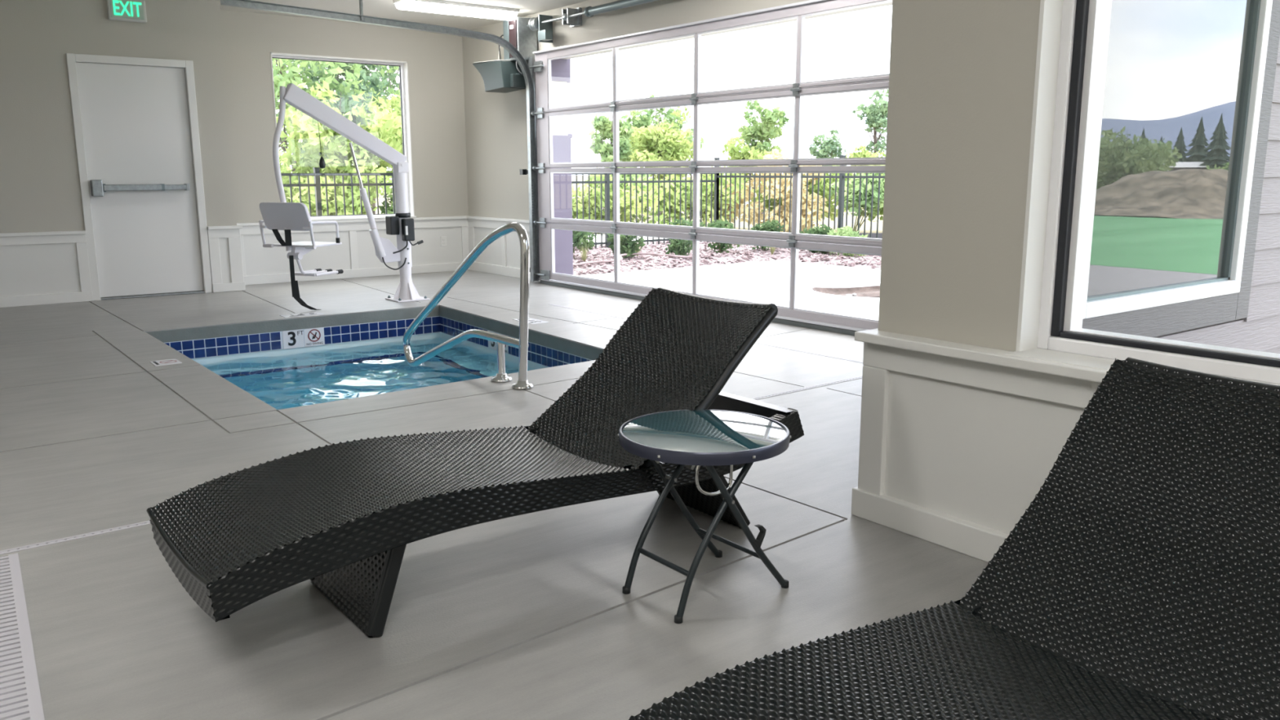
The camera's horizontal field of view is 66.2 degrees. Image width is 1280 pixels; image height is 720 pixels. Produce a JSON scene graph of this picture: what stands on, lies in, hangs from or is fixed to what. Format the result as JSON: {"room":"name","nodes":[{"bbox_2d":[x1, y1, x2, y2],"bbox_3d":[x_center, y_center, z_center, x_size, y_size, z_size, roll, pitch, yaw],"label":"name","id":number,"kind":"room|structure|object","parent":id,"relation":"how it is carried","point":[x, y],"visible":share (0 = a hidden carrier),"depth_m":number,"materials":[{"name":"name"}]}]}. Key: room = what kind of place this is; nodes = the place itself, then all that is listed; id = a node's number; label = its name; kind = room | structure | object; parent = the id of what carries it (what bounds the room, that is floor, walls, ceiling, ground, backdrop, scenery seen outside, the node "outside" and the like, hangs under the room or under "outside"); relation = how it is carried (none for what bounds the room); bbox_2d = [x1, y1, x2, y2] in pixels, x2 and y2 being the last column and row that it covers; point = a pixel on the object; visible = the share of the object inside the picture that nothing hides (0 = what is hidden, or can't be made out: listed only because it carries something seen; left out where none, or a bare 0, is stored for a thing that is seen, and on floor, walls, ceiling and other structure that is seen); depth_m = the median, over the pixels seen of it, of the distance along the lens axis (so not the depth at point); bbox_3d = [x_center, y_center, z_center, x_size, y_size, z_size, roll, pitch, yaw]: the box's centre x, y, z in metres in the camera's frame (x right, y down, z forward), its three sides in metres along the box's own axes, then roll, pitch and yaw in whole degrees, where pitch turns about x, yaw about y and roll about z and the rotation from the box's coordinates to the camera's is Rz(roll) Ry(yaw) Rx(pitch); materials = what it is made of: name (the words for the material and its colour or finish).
{"room":"indoor pool area","nodes":[
{"label":"indoor pool area","id":0,"kind":"room"},
{"bbox_2d":[0,0,236,233],"bbox_3d":[-6.301,-1.784,8.228,5.325,2.740,0.667,-8,14,-36],"label":"wall","id":1,"kind":"structure","parent":0,"point":[40,190],"depth_m":8.67,"materials":[{"name":"grey paint"}]},
{"bbox_2d":[0,230,92,297],"bbox_3d":[-6.610,-0.649,7.750,4.005,0.592,0.045,-8,14,-36],"label":"wainscot","id":2,"kind":"structure","parent":1,"relation":"attached to","point":[32,263],"depth_m":8.73,"materials":[{"name":"white paint"}]},
{"bbox_2d":[106,0,146,22],"bbox_3d":[-4.606,-3.143,8.814,0.313,0.196,0.056,-8,14,-36],"label":"exit sign","id":3,"kind":"object","parent":1,"relation":"attached to","point":[131,11],"visible":1,"depth_m":8.80,"materials":[{"name":"green"}]},
{"bbox_2d":[66,53,212,301],"bbox_3d":[-4.622,-1.678,9.130,1.041,2.185,0.160,-8,14,-36],"label":"door","id":4,"kind":"structure","parent":1,"relation":"in","point":[136,132],"depth_m":9.13,"materials":[{"name":"white paint"}]},
{"bbox_2d":[207,224,244,284],"bbox_3d":[-4.198,-1.054,9.832,0.319,0.592,0.512,-8,14,-36],"label":"wainscot","id":5,"kind":"structure","parent":1,"relation":"attached to","point":[224,242],"depth_m":9.65,"materials":[{"name":"white paint"}]},
{"bbox_2d":[219,9,468,222],"bbox_3d":[-3.134,-2.299,10.872,2.979,2.740,0.200,-8,14,-36],"label":"wall","id":6,"kind":"structure","parent":0,"point":[434,60],"depth_m":10.53,"materials":[{"name":"grey paint"}]},
{"bbox_2d":[0,262,469,307],"bbox_3d":[-5.121,-0.628,9.210,8.104,0.095,0.497,-8,14,-36],"label":"baseboard","id":7,"kind":"structure","parent":6,"relation":"attached to","point":[383,271],"depth_m":10.32,"materials":[{"name":"white paint"}]},
{"bbox_2d":[270,52,416,221],"bbox_3d":[-3.224,-2.405,10.721,1.500,1.724,0.205,-8,14,-36],"label":"window","id":8,"kind":"structure","parent":6,"relation":"in","point":[403,67],"depth_m":11.01,"materials":[{"name":"white plastic"}]},
{"bbox_2d":[236,215,469,275],"bbox_3d":[-3.128,-1.264,10.916,2.757,0.592,0.045,-8,14,-36],"label":"wainscot","id":9,"kind":"structure","parent":6,"relation":"attached to","point":[357,250],"depth_m":10.86,"materials":[{"name":"white paint"}]},
{"bbox_2d":[204,0,589,30],"bbox_3d":[-1.122,-2.394,3.532,8.554,0.200,14.197,-8,14,-36],"label":"ceiling","id":10,"kind":"structure","parent":0,"point":[386,9],"depth_m":9.69,"materials":[{"name":"grey paint"}]},
{"bbox_2d":[392,0,519,20],"bbox_3d":[-1.758,-3.385,9.496,1.220,0.094,0.260,-8,14,-36],"label":"ceiling light","id":11,"kind":"object","parent":10,"relation":"attached to","point":[424,6],"visible":1,"depth_m":9.39,"materials":[{"name":"white plastic"}]},
{"bbox_2d":[0,270,988,719],"bbox_3d":[-1.070,0.432,4.140,8.304,0.100,13.847,-8,14,-36],"label":"floor","id":12,"kind":"structure","parent":0,"point":[527,616],"depth_m":2.99,"materials":[{"name":"tile"}]},
{"bbox_2d":[0,553,44,719],"bbox_3d":[-1.271,0.805,2.000,0.115,0.031,2.455,-7,13,-34],"label":"drain","id":13,"kind":"object","parent":12,"relation":"on","point":[20,699],"visible":1,"depth_m":2.39,"materials":[{"name":"grey plastic"}]},
{"bbox_2d":[258,83,430,310],"bbox_3d":[-2.590,-1.422,8.575,1.379,1.874,0.653,-8,14,-36],"label":"lift","id":14,"kind":"object","parent":12,"relation":"on","point":[284,215],"visible":1,"depth_m":8.45,"materials":[{"name":"white metal"}]},
{"bbox_2d":[146,306,602,368],"bbox_3d":[-1.811,0.423,6.894,2.819,1.124,3.432,-8,14,-36],"label":"swimming pool","id":15,"kind":"object","parent":12,"relation":"in","point":[215,344],"visible":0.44,"depth_m":7.88,"materials":[{"name":"blue tile"}]},
{"bbox_2d":[200,337,536,409],"bbox_3d":[-1.783,0.528,6.885,2.421,0.762,3.141,-8,14,-36],"label":"pool water","id":16,"kind":"object","parent":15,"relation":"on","point":[325,375],"visible":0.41,"depth_m":7.24,"materials":[{"name":"blue liquid"}]},
{"bbox_2d":[0,376,862,555],"bbox_3d":[-0.226,0.340,4.412,4.495,0.031,0.034,-9,14,-38],"label":"drain","id":17,"kind":"object","parent":12,"relation":"on","point":[147,522],"visible":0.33,"depth_m":3.21,"materials":[{"name":"grey plastic"}]},
{"bbox_2d":[402,222,533,389],"bbox_3d":[-1.077,-0.343,5.834,0.120,0.995,1.617,-8,14,-36],"label":"pool handrail","id":18,"kind":"object","parent":12,"relation":"on","point":[522,344],"visible":1,"depth_m":5.47,"materials":[{"name":"silver metal"}]},
{"bbox_2d":[146,287,804,637],"bbox_3d":[-0.382,0.243,2.881,1.847,0.755,0.614,-8,14,-36],"label":"sun lounger","id":19,"kind":"object","parent":12,"relation":"on","point":[341,517],"visible":0.84,"depth_m":2.69,"materials":[{"name":"black wicker"}]},
{"bbox_2d":[617,408,791,623],"bbox_3d":[0.176,0.413,2.736,0.467,0.462,0.468,-8,14,-36],"label":"side table","id":20,"kind":"object","parent":12,"relation":"on","point":[708,438],"visible":1,"depth_m":2.64,"materials":[{"name":"grey metal"}]},
{"bbox_2d":[550,304,862,363],"bbox_3d":[0.363,-0.206,7.256,0.034,0.031,3.747,-9,14,-38],"label":"drain","id":21,"kind":"object","parent":12,"relation":"on","point":[550,304],"visible":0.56,"depth_m":6.53,"materials":[{"name":"grey plastic"}]},
{"bbox_2d":[628,357,1279,719],"bbox_3d":[0.620,0.496,1.546,1.847,0.755,0.614,-8,14,-36],"label":"sun lounger","id":22,"kind":"object","parent":12,"relation":"on","point":[1140,580],"visible":1,"depth_m":1.78,"materials":[{"name":"black wicker"}]},
{"bbox_2d":[462,0,1235,295],"bbox_3d":[0.607,-1.812,8.283,0.200,2.740,8.917,-8,14,-36],"label":"wall","id":23,"kind":"structure","parent":0,"point":[1166,68],"depth_m":5.41,"materials":[{"name":"grey paint"}]},
{"bbox_2d":[220,0,539,281],"bbox_3d":[-2.269,-2.014,9.322,3.104,2.720,0.203,-8,14,-36],"label":"door track","id":24,"kind":"object","parent":23,"relation":"attached to","point":[529,75],"visible":0.94,"depth_m":9.73,"materials":[{"name":"metal"}]},
{"bbox_2d":[528,0,892,335],"bbox_3d":[0.423,-1.588,8.186,0.101,2.335,5.020,-8,14,-36],"label":"door","id":25,"kind":"structure","parent":24,"relation":"attached to","point":[793,315],"depth_m":8.04,"materials":[{"name":"white metal"}]},
{"bbox_2d":[466,216,530,268],"bbox_3d":[-1.548,-1.298,11.073,0.045,0.592,1.655,-8,14,-36],"label":"wainscot","id":26,"kind":"structure","parent":23,"relation":"attached to","point":[504,251],"depth_m":11.20,"materials":[{"name":"white paint"}]},
{"bbox_2d":[472,45,525,93],"bbox_3d":[-1.428,-3.079,10.286,0.373,0.524,0.766,-8,14,-36],"label":"loudspeaker","id":27,"kind":"object","parent":23,"relation":"attached to","point":[501,76],"visible":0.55,"depth_m":10.07,"materials":[{"name":"grey plastic"}]},
{"bbox_2d":[469,262,540,281],"bbox_3d":[-1.539,-1.010,11.129,0.030,0.105,1.647,-8,14,-36],"label":"baseboard","id":28,"kind":"structure","parent":23,"relation":"attached to","point":[476,266],"depth_m":11.23,"materials":[{"name":"white paint"}]},
{"bbox_2d":[498,16,537,75],"bbox_3d":[-1.266,-3.206,10.125,0.250,0.577,0.475,-8,14,-36],"label":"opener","id":29,"kind":"object","parent":23,"relation":"attached to","point":[516,31],"visible":0.8,"depth_m":9.96,"materials":[{"name":"metal"}]},
{"bbox_2d":[551,58,572,275],"bbox_3d":[-0.829,-1.931,10.173,0.249,2.290,0.014,-8,14,-36],"label":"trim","id":30,"kind":"structure","parent":23,"relation":"attached to","point":[559,67],"depth_m":10.21,"materials":[{"name":"purple"}]},
{"bbox_2d":[567,58,570,84],"bbox_3d":[-0.805,-3.025,10.210,0.116,0.315,0.140,-8,14,-36],"label":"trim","id":31,"kind":"structure","parent":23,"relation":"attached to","point":[569,82],"depth_m":10.19,"materials":[{"name":"white"}]},
{"bbox_2d":[526,0,658,43],"bbox_3d":[0.546,-2.929,7.816,0.189,0.270,5.650,-8,14,-36],"label":"shaft","id":32,"kind":"object","parent":23,"relation":"attached to","point":[572,17],"visible":1,"depth_m":9.37,"materials":[{"name":"metal"}]},
{"bbox_2d":[878,0,1040,351],"bbox_3d":[2.420,-0.445,1.122,0.200,2.740,5.166,-8,14,-36],"label":"wall","id":33,"kind":"structure","parent":0,"point":[961,92],"depth_m":2.92,"materials":[{"name":"grey paint"}]},
{"bbox_2d":[851,486,1008,562],"bbox_3d":[2.391,0.853,1.375,0.247,0.095,5.211,-8,14,-36],"label":"baseboard","id":34,"kind":"structure","parent":33,"relation":"attached to","point":[978,541],"depth_m":3.09,"materials":[{"name":"white paint"}]},
{"bbox_2d":[854,328,1108,534],"bbox_3d":[2.383,0.565,1.304,0.295,0.588,5.196,-8,14,-36],"label":"wainscot","id":35,"kind":"structure","parent":33,"relation":"attached to","point":[972,433],"depth_m":2.98,"materials":[{"name":"white paint"}]},
{"bbox_2d":[1004,0,1279,385],"bbox_3d":[1.773,-0.715,1.880,0.250,1.733,2.115,-8,14,-36],"label":"window","id":36,"kind":"structure","parent":33,"relation":"in","point":[1072,37],"depth_m":2.74,"materials":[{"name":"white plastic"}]},
{"bbox_2d":[1154,0,1279,353],"bbox_3d":[2.145,-1.083,3.994,2.915,3.014,0.148,-8,14,-36],"label":"wall","id":37,"kind":"structure","parent":0,"point":[1260,331],"depth_m":4.56,"materials":[{"name":"grey"}]},
{"bbox_2d":[1081,0,1279,337],"bbox_3d":[2.188,-1.002,3.982,1.620,1.820,0.070,-8,14,-36],"label":"window","id":38,"kind":"structure","parent":37,"relation":"in","point":[1155,311],"depth_m":4.32,"materials":[{"name":"white plastic"}]},
{"label":"outside","id":39,"kind":"structure","parent":0,"visible":0},
{"bbox_2d":[586,233,799,245],"bbox_3d":[1.286,-1.292,13.199,15.000,0.012,15.500,-8,14,-36],"label":"gravel yard","id":40,"kind":"structure","parent":39,"point":[598,236],"depth_m":18.24,"materials":[{"name":"gravel"}]},
{"bbox_2d":[287,158,395,215],"bbox_3d":[-5.318,-2.780,17.273,1.843,1.523,2.102,7,13,34],"label":"bush","id":41,"kind":"object","parent":40,"relation":"on","point":[331,192],"visible":0.48,"depth_m":16.98,"materials":[{"name":"green plant"}]},
{"bbox_2d":[643,166,747,226],"bbox_3d":[1.080,-3.216,19.929,2.099,1.451,1.787,-8,14,-36],"label":"bush","id":42,"kind":"object","parent":40,"relation":"on","point":[704,175],"visible":0.44,"depth_m":19.82,"materials":[{"name":"green plant"}]},
{"bbox_2d":[737,148,828,232],"bbox_3d":[2.953,-3.432,20.122,1.777,1.765,1.736,-8,14,-36],"label":"bush","id":43,"kind":"object","parent":40,"relation":"on","point":[772,156],"visible":0.45,"depth_m":19.81,"materials":[{"name":"green plant"}]},
{"bbox_2d":[826,232,882,239],"bbox_3d":[3.979,-2.253,17.716,5.042,0.200,0.111,8,13,35],"label":"barrier","id":44,"kind":"object","parent":40,"relation":"on","point":[873,235],"visible":0.14,"depth_m":17.52,"materials":[{"name":"grey metal"}]},
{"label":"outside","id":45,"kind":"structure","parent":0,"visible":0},
{"bbox_2d":[375,173,883,234],"bbox_3d":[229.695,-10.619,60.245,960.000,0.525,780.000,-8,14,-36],"label":"ground","id":46,"kind":"structure","parent":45,"point":[573,177],"depth_m":25.05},
{"bbox_2d":[279,157,306,202],"bbox_3d":[-6.594,-2.830,17.258,1.777,1.577,2.031,-8,14,-36],"label":"bush","id":47,"kind":"object","parent":46,"relation":"on","point":[284,169],"visible":0.05,"depth_m":17.23,"materials":[{"name":"green plant"}]},
{"bbox_2d":[271,57,363,202],"bbox_3d":[-7.188,-5.393,19.728,3.304,5.682,3.007,-8,14,-36],"label":"tree","id":48,"kind":"object","parent":46,"relation":"on","point":[281,77],"visible":0.21,"depth_m":19.40,"materials":[{"name":"green plant"}]},
{"bbox_2d":[272,59,381,152],"bbox_3d":[-8.085,-6.032,23.328,4.331,5.589,3.404,-8,14,-36],"label":"tree","id":49,"kind":"object","parent":46,"relation":"on","point":[292,60],"visible":0.02,"depth_m":23.18,"materials":[{"name":"green plant"}]},
{"bbox_2d":[275,80,403,214],"bbox_3d":[-5.586,-3.712,18.374,2.915,2.875,2.788,-8,14,-36],"label":"tree","id":50,"kind":"object","parent":46,"relation":"on","point":[334,145],"visible":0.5,"depth_m":17.68,"materials":[{"name":"green plant"}]},
{"bbox_2d":[300,66,389,186],"bbox_3d":[-6.076,-4.396,20.436,1.719,3.446,2.104,0,11,2],"label":"tree","id":51,"kind":"object","parent":46,"relation":"on","point":[345,107],"visible":0.17,"depth_m":20.18,"materials":[{"name":"green plant"}]},
{"bbox_2d":[297,62,399,213],"bbox_3d":[-6.862,-6.415,24.645,3.948,5.840,3.052,-3,11,-17],"label":"tree","id":52,"kind":"object","parent":46,"relation":"on","point":[393,76],"visible":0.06,"depth_m":24.06,"materials":[{"name":"green plant"}]},
{"bbox_2d":[344,64,399,111],"bbox_3d":[-5.433,-5.274,22.511,2.427,4.389,2.370,-8,14,-36],"label":"tree","id":53,"kind":"object","parent":46,"relation":"on","point":[382,71],"visible":0.04,"depth_m":22.21,"materials":[{"name":"green plant"}]},
{"bbox_2d":[359,92,403,154],"bbox_3d":[-4.426,-4.157,20.310,2.337,3.017,2.352,1,11,5],"label":"tree","id":54,"kind":"object","parent":46,"relation":"on","point":[396,106],"visible":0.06,"depth_m":19.69,"materials":[{"name":"green plant"}]},
{"bbox_2d":[378,187,395,213],"bbox_3d":[-4.170,-3.047,18.295,1.772,1.598,1.744,-8,14,-36],"label":"bush","id":55,"kind":"object","parent":46,"relation":"on","point":[389,208],"visible":0.02,"depth_m":17.97,"materials":[{"name":"green plant"}]},
{"bbox_2d":[280,167,719,248],"bbox_3d":[-2.178,-1.919,13.154,8.594,1.292,0.064,-8,14,-36],"label":"metal fence","id":56,"kind":"object","parent":46,"relation":"on","point":[316,174],"visible":0.24,"depth_m":14.30,"materials":[{"name":"black metal"}]},
{"bbox_2d":[587,112,635,161],"bbox_3d":[-0.761,-5.067,25.595,1.220,2.794,1.332,-8,14,-36],"label":"tree","id":57,"kind":"object","parent":46,"relation":"on","point":[603,124],"visible":0.71,"depth_m":25.33,"materials":[{"name":"green plant"}]},
{"bbox_2d":[572,174,663,234],"bbox_3d":[-0.771,-3.150,19.640,2.605,1.348,1.586,2,11,11],"label":"bush","id":58,"kind":"object","parent":46,"relation":"on","point":[592,185],"visible":0.47,"depth_m":19.24,"materials":[{"name":"green plant"}]},
{"bbox_2d":[587,167,662,222],"bbox_3d":[-0.379,-3.415,20.601,1.495,1.432,2.009,3,11,16],"label":"bush","id":59,"kind":"object","parent":46,"relation":"on","point":[621,176],"visible":0.15,"depth_m":20.16,"materials":[{"name":"green plant"}]},
{"bbox_2d":[621,106,701,214],"bbox_3d":[0.342,-5.252,26.085,2.462,2.973,2.110,-8,14,-36],"label":"tree","id":60,"kind":"object","parent":46,"relation":"on","point":[651,144],"visible":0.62,"depth_m":25.98,"materials":[{"name":"green plant"}]},
{"bbox_2d":[620,93,703,215],"bbox_3d":[0.692,-5.843,27.910,2.423,3.444,2.340,-8,14,-36],"label":"tree","id":61,"kind":"object","parent":46,"relation":"on","point":[646,120],"visible":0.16,"depth_m":27.59,"materials":[{"name":"green plant"}]},
{"bbox_2d":[682,174,755,222],"bbox_3d":[1.615,-3.385,21.008,1.631,1.211,1.860,0,11,1],"label":"bush","id":62,"kind":"object","parent":46,"relation":"on","point":[748,184],"visible":0.1,"depth_m":20.63,"materials":[{"name":"green plant"}]},
{"bbox_2d":[573,240,880,275],"bbox_3d":[0.793,-0.728,9.924,9.200,0.150,10.400,-8,14,-36],"label":"mulch bed","id":63,"kind":"object","parent":46,"relation":"on","point":[721,259],"visible":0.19,"depth_m":12.71,"materials":[{"name":"brown wood"}]},
{"bbox_2d":[579,244,588,261],"bbox_3d":[-0.697,-1.334,12.237,0.162,0.260,0.161,3,11,18],"label":"grass tuft","id":64,"kind":"object","parent":63,"relation":"on","point":[584,256],"visible":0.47,"depth_m":12.23,"materials":[{"name":"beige plant"}]},
{"bbox_2d":[572,224,596,258],"bbox_3d":[-0.892,-1.545,12.754,0.678,0.505,0.514,0,11,3],"label":"shrub","id":65,"kind":"object","parent":63,"relation":"on","point":[579,239],"visible":0.37,"depth_m":12.62,"materials":[{"name":"green plant"}]},
{"bbox_2d":[606,228,645,258],"bbox_3d":[-0.183,-1.532,12.716,0.529,0.490,0.427,2,11,12],"label":"shrub","id":66,"kind":"object","parent":63,"relation":"on","point":[627,246],"visible":0.55,"depth_m":12.63,"materials":[{"name":"green plant"}]},
{"bbox_2d":[573,252,692,266],"bbox_3d":[-0.227,-1.265,12.288,2.106,0.091,0.480,-8,14,-36],"label":"edging","id":67,"kind":"object","parent":63,"relation":"on","point":[637,253],"visible":0.74,"depth_m":12.64,"materials":[{"name":"grey concrete"}]},
{"bbox_2d":[665,217,706,255],"bbox_3d":[0.575,-1.588,12.936,0.511,0.586,0.623,-2,11,-8],"label":"shrub","id":68,"kind":"object","parent":63,"relation":"on","point":[678,246],"visible":0.53,"depth_m":12.84,"materials":[{"name":"green plant"}]},
{"bbox_2d":[706,218,743,253],"bbox_3d":[1.138,-1.685,13.497,0.672,0.525,0.580,-8,14,-36],"label":"shrub","id":69,"kind":"object","parent":63,"relation":"on","point":[719,224],"visible":0.43,"depth_m":13.43,"materials":[{"name":"green plant"}]},
{"bbox_2d":[573,240,881,275],"bbox_3d":[1.468,-1.140,11.976,5.276,0.185,7.359,-8,14,-36],"label":"chips","id":70,"kind":"object","parent":63,"relation":"on","point":[747,251],"visible":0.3,"depth_m":12.93,"materials":[{"name":"brown wood"}]},
{"bbox_2d":[751,219,784,250],"bbox_3d":[1.735,-1.732,13.787,0.498,0.473,0.684,7,13,32],"label":"shrub","id":71,"kind":"object","parent":63,"relation":"on","point":[771,226],"visible":0.41,"depth_m":13.74,"materials":[{"name":"green plant"}]},
{"bbox_2d":[768,246,775,255],"bbox_3d":[1.810,-1.557,13.372,0.192,0.258,0.166,-8,14,-36],"label":"grass tuft","id":72,"kind":"object","parent":63,"relation":"on","point":[772,250],"visible":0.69,"depth_m":13.38,"materials":[{"name":"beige plant"}]},
{"bbox_2d":[800,223,835,253],"bbox_3d":[2.453,-1.637,13.458,0.515,0.460,0.497,-1,11,-7],"label":"shrub","id":73,"kind":"object","parent":63,"relation":"on","point":[815,230],"visible":0.19,"depth_m":13.42,"materials":[{"name":"green plant"}]},
{"bbox_2d":[826,225,867,257],"bbox_3d":[2.798,-1.547,13.022,0.543,0.463,0.721,-8,14,-36],"label":"shrub","id":74,"kind":"object","parent":63,"relation":"on","point":[846,231],"visible":0.3,"depth_m":13.00,"materials":[{"name":"green plant"}]},
{"bbox_2d":[721,136,772,209],"bbox_3d":[2.987,-4.912,26.375,1.613,2.177,1.634,-1,11,-5],"label":"tree","id":75,"kind":"object","parent":46,"relation":"on","point":[745,153],"visible":0.2,"depth_m":26.21,"materials":[{"name":"green plant"}]},
{"bbox_2d":[735,100,789,213],"bbox_3d":[3.347,-5.615,27.257,1.481,3.225,1.637,3,11,17],"label":"tree","id":76,"kind":"object","parent":46,"relation":"on","point":[766,130],"visible":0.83,"depth_m":26.84,"materials":[{"name":"green plant"}]},
{"bbox_2d":[713,155,884,238],"bbox_3d":[3.577,-1.910,12.614,0.064,1.447,7.864,-8,14,-36],"label":"metal fence","id":77,"kind":"object","parent":46,"relation":"on","point":[842,176],"visible":0.17,"depth_m":14.12,"materials":[{"name":"black metal"}]},
{"bbox_2d":[750,165,853,229],"bbox_3d":[3.484,-3.586,21.180,1.769,1.530,2.022,-8,14,-36],"label":"bush","id":78,"kind":"object","parent":46,"relation":"on","point":[827,180],"visible":0.24,"depth_m":20.79,"materials":[{"name":"green plant"}]},
{"bbox_2d":[807,128,846,175],"bbox_3d":[5.455,-5.550,28.893,1.205,2.468,1.185,3,11,16],"label":"tree","id":79,"kind":"object","parent":46,"relation":"on","point":[827,146],"visible":0.59,"depth_m":28.64,"materials":[{"name":"green plant"}]},
{"bbox_2d":[827,164,884,231],"bbox_3d":[4.543,-3.234,19.760,1.354,1.368,1.709,5,12,25],"label":"bush","id":80,"kind":"object","parent":46,"relation":"on","point":[857,180],"visible":0.54,"depth_m":19.23,"materials":[{"name":"green plant"}]},
{"bbox_2d":[845,144,885,214],"bbox_3d":[6.531,-5.091,27.820,1.469,1.968,1.956,-8,14,-36],"label":"tree","id":81,"kind":"object","parent":46,"relation":"on","point":[864,153],"visible":0.16,"depth_m":27.31,"materials":[{"name":"green plant"}]},
{"bbox_2d":[852,88,888,157],"bbox_3d":[7.405,-6.614,30.346,1.512,4.003,1.316,-8,14,-36],"label":"tree","id":82,"kind":"object","parent":46,"relation":"on","point":[877,114],"visible":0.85,"depth_m":29.95,"materials":[{"name":"green plant"}]},
{"bbox_2d":[861,164,884,222],"bbox_3d":[5.411,-3.443,20.012,2.218,1.680,1.525,-8,14,-36],"label":"bush","id":83,"kind":"object","parent":46,"relation":"on","point":[882,211],"visible":0.02,"depth_m":19.85,"materials":[{"name":"green plant"}]},
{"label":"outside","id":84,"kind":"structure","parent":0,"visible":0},
{"bbox_2d":[576,259,880,319],"bbox_3d":[2.538,-0.492,9.273,3.745,0.205,7.200,-8,14,-36],"label":"patio","id":85,"kind":"structure","parent":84,"point":[768,282],"depth_m":10.60,"materials":[{"name":"concrete"}]},
{"bbox_2d":[568,133,573,275],"bbox_3d":[-0.849,-1.606,10.573,0.144,1.620,0.280,-8,14,-36],"label":"pier","id":86,"kind":"structure","parent":85,"relation":"on","point":[569,134],"depth_m":10.48,"materials":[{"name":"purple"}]},
{"bbox_2d":[812,285,879,297],"bbox_3d":[2.349,-0.655,9.836,1.230,0.145,1.230,-8,14,-36],"label":"soil","id":87,"kind":"object","parent":85,"relation":"in","point":[874,291],"visible":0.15,"depth_m":10.34,"materials":[{"name":"brown soil"}]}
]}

